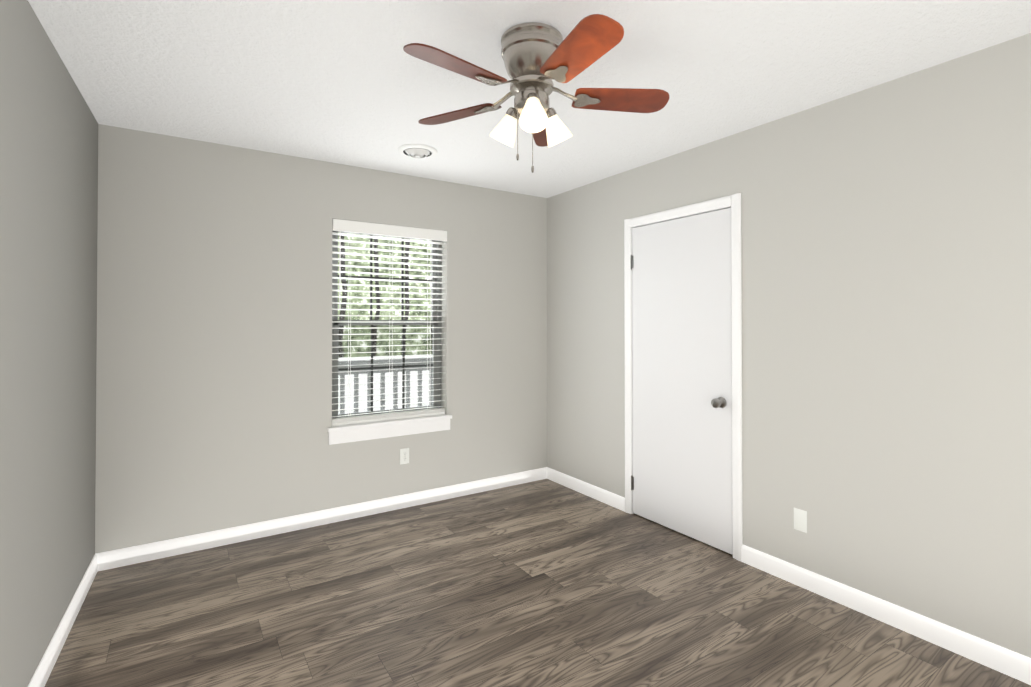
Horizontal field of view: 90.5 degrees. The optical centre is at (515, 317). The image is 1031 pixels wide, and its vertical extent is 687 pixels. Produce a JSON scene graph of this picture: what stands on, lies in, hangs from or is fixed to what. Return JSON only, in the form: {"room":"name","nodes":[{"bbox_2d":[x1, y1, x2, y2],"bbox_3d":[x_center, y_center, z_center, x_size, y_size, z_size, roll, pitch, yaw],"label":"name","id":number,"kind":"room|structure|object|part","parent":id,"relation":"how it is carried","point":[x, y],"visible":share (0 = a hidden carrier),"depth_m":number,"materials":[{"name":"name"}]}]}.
{"room":"empty bedroom","nodes":[
{"label":"empty bedroom","id":0,"kind":"room"},
{"bbox_2d":[0,0,97,686],"bbox_3d":[-1.177,0.137,0.764,0.353,2.440,4.619,0,-1,-33],"label":"wall","id":1,"kind":"structure","parent":0,"point":[48,221],"depth_m":1.90,"materials":[{"name":"paint"}]},
{"bbox_2d":[28,554,97,686],"bbox_3d":[-1.128,1.311,0.840,0.202,0.095,4.513,0,-1,-33],"label":"baseboard","id":2,"kind":"structure","parent":1,"relation":"attached to","point":[41,675],"depth_m":2.15,"materials":[{"name":"white wood"}]},
{"bbox_2d":[95,124,546,553],"bbox_3d":[-1.049,0.165,3.691,3.378,2.440,0.160,0,-1,-33],"label":"wall","id":3,"kind":"structure","parent":0,"point":[214,349],"depth_m":3.24,"materials":[{"name":"grey paint"}]},
{"bbox_2d":[96,467,546,571],"bbox_3d":[-1.002,1.337,3.608,3.058,0.095,0.013,0,-1,-33],"label":"baseboard","id":4,"kind":"structure","parent":3,"relation":"attached to","point":[111,559],"depth_m":3.33,"materials":[{"name":"white wood"}]},
{"bbox_2d":[332,230,441,417],"bbox_3d":[-0.953,0.036,3.806,0.855,1.418,0.055,0,-1,-33],"label":"window","id":5,"kind":"structure","parent":3,"relation":"in","point":[437,369],"depth_m":3.82,"materials":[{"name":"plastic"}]},
{"bbox_3d":[-0.952,0.036,3.806,0.721,1.288,0.032,0,-1,-33],"label":"window muntins","id":6,"kind":"part","parent":5,"relation":"part of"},
{"bbox_2d":[338,325,432,413],"bbox_3d":[-0.966,0.375,3.823,0.789,0.676,0.001,0,-1,-33],"label":"screen","id":7,"kind":"object","parent":5,"relation":"attached to","point":[362,379],"depth_m":3.81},
{"bbox_2d":[332,219,446,425],"bbox_3d":[-0.905,0.035,3.732,0.853,1.414,0.081,0,-1,-33],"label":"window blinds","id":8,"kind":"object","parent":5,"relation":"attached to","point":[340,225],"visible":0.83,"depth_m":3.71,"materials":[{"name":"white plastic"}]},
{"bbox_2d":[327,414,451,444],"bbox_3d":[-0.903,0.801,3.723,0.917,0.114,0.131,0,-1,-33],"label":"window sill","id":9,"kind":"structure","parent":3,"relation":"attached to","point":[374,430],"depth_m":3.66,"materials":[{"name":"white wood"}]},
{"bbox_2d":[400,448,408,464],"bbox_3d":[-0.810,1.011,3.738,0.070,0.114,0.008,0,-1,-33],"label":"electrical outlet","id":10,"kind":"object","parent":3,"relation":"attached to","point":[404,455],"visible":1,"depth_m":3.73,"materials":[{"name":"white plastic"}]},
{"bbox_2d":[28,0,1030,197],"bbox_3d":[-0.011,-1.124,1.709,3.818,0.100,4.636,0,-1,-33],"label":"ceiling","id":11,"kind":"structure","parent":0,"point":[349,82],"depth_m":2.18,"materials":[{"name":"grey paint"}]},
{"bbox_2d":[398,144,436,157],"bbox_3d":[-0.620,-1.039,3.235,0.248,0.038,0.248,0,-1,-33],"label":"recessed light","id":12,"kind":"object","parent":11,"relation":"in","point":[417,151],"visible":0.98,"depth_m":3.19,"materials":[{"name":"white plastic"}]},
{"bbox_2d":[403,14,668,172],"bbox_3d":[0.056,-0.805,1.937,1.027,0.532,1.029,0,-1,-33],"label":"ceiling fan","id":13,"kind":"object","parent":11,"relation":"hanging from","point":[537,57],"visible":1,"depth_m":1.88,"materials":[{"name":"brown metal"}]},
{"bbox_3d":[0.058,-0.805,1.948,0.507,0.532,0.508,0,-1,-33],"label":"motor","id":14,"kind":"part","parent":13,"relation":"part of","materials":[{"name":"silver metal"}]},
{"bbox_2d":[45,479,1030,686],"bbox_3d":[0.257,1.418,1.859,5.258,0.100,6.316,0,-1,-33],"label":"floor","id":15,"kind":"structure","parent":0,"point":[544,583],"depth_m":2.36,"materials":[{"name":"brown wood"}]},
{"bbox_2d":[547,33,1030,657],"bbox_3d":[1.521,0.156,2.695,0.160,2.440,4.316,0,-1,-33],"label":"wall","id":16,"kind":"structure","parent":0,"point":[885,243],"depth_m":2.35,"materials":[{"name":"grey paint"}]},
{"bbox_2d":[547,467,624,511],"bbox_3d":[0.527,1.341,4.050,0.013,0.095,0.941,0,-1,-33],"label":"baseboard","id":17,"kind":"structure","parent":16,"relation":"attached to","point":[597,493],"depth_m":3.99,"materials":[{"name":"white wood"}]},
{"bbox_2d":[631,208,732,554],"bbox_3d":[1.046,0.367,3.300,0.046,2.010,0.793,0,-1,-33],"label":"door","id":18,"kind":"structure","parent":16,"relation":"in","point":[682,350],"depth_m":3.24,"materials":[{"name":"white wood"}]},
{"bbox_3d":[0.823,0.385,3.612,0.012,1.665,0.026,0,-1,-33],"label":"door hinges","id":19,"kind":"part","parent":18,"relation":"part of","materials":[{"name":"silver metal"}]},
{"bbox_2d":[624,193,742,560],"bbox_3d":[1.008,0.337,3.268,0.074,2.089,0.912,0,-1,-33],"label":"door frame","id":20,"kind":"structure","parent":16,"relation":"in","point":[733,201],"depth_m":2.94,"materials":[{"name":"white wood"}]},
{"bbox_3d":[1.185,0.499,2.995,0.074,0.066,0.066,0,-1,-33],"label":"knob","id":21,"kind":"part","parent":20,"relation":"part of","materials":[{"name":"silver metal"}]},
{"bbox_2d":[794,508,806,532],"bbox_3d":[1.467,1.040,2.630,0.008,0.114,0.070,0,-1,-33],"label":"electrical outlet","id":22,"kind":"object","parent":16,"relation":"attached to","point":[800,519],"visible":1,"depth_m":2.63,"materials":[{"name":"white plastic"}]},
{"bbox_2d":[741,544,1030,684],"bbox_3d":[1.955,1.320,1.861,0.013,0.095,2.463,0,-1,-33],"label":"baseboard","id":23,"kind":"structure","parent":16,"relation":"attached to","point":[1010,663],"depth_m":2.25,"materials":[{"name":"white wood"}]},
{"label":"outside","id":24,"kind":"structure","parent":0,"visible":0},
{"bbox_2d":[338,232,432,413],"bbox_3d":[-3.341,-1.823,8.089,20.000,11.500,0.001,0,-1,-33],"label":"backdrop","id":25,"kind":"structure","parent":24,"point":[395,295],"depth_m":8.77,"materials":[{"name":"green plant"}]},
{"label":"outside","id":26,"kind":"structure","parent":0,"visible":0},
{"bbox_2d":[338,358,432,413],"bbox_3d":[-1.583,0.914,5.091,4.700,0.970,0.090,0,-1,-33],"label":"railing","id":27,"kind":"object","parent":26,"point":[342,374],"depth_m":5.23,"materials":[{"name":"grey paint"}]}
]}

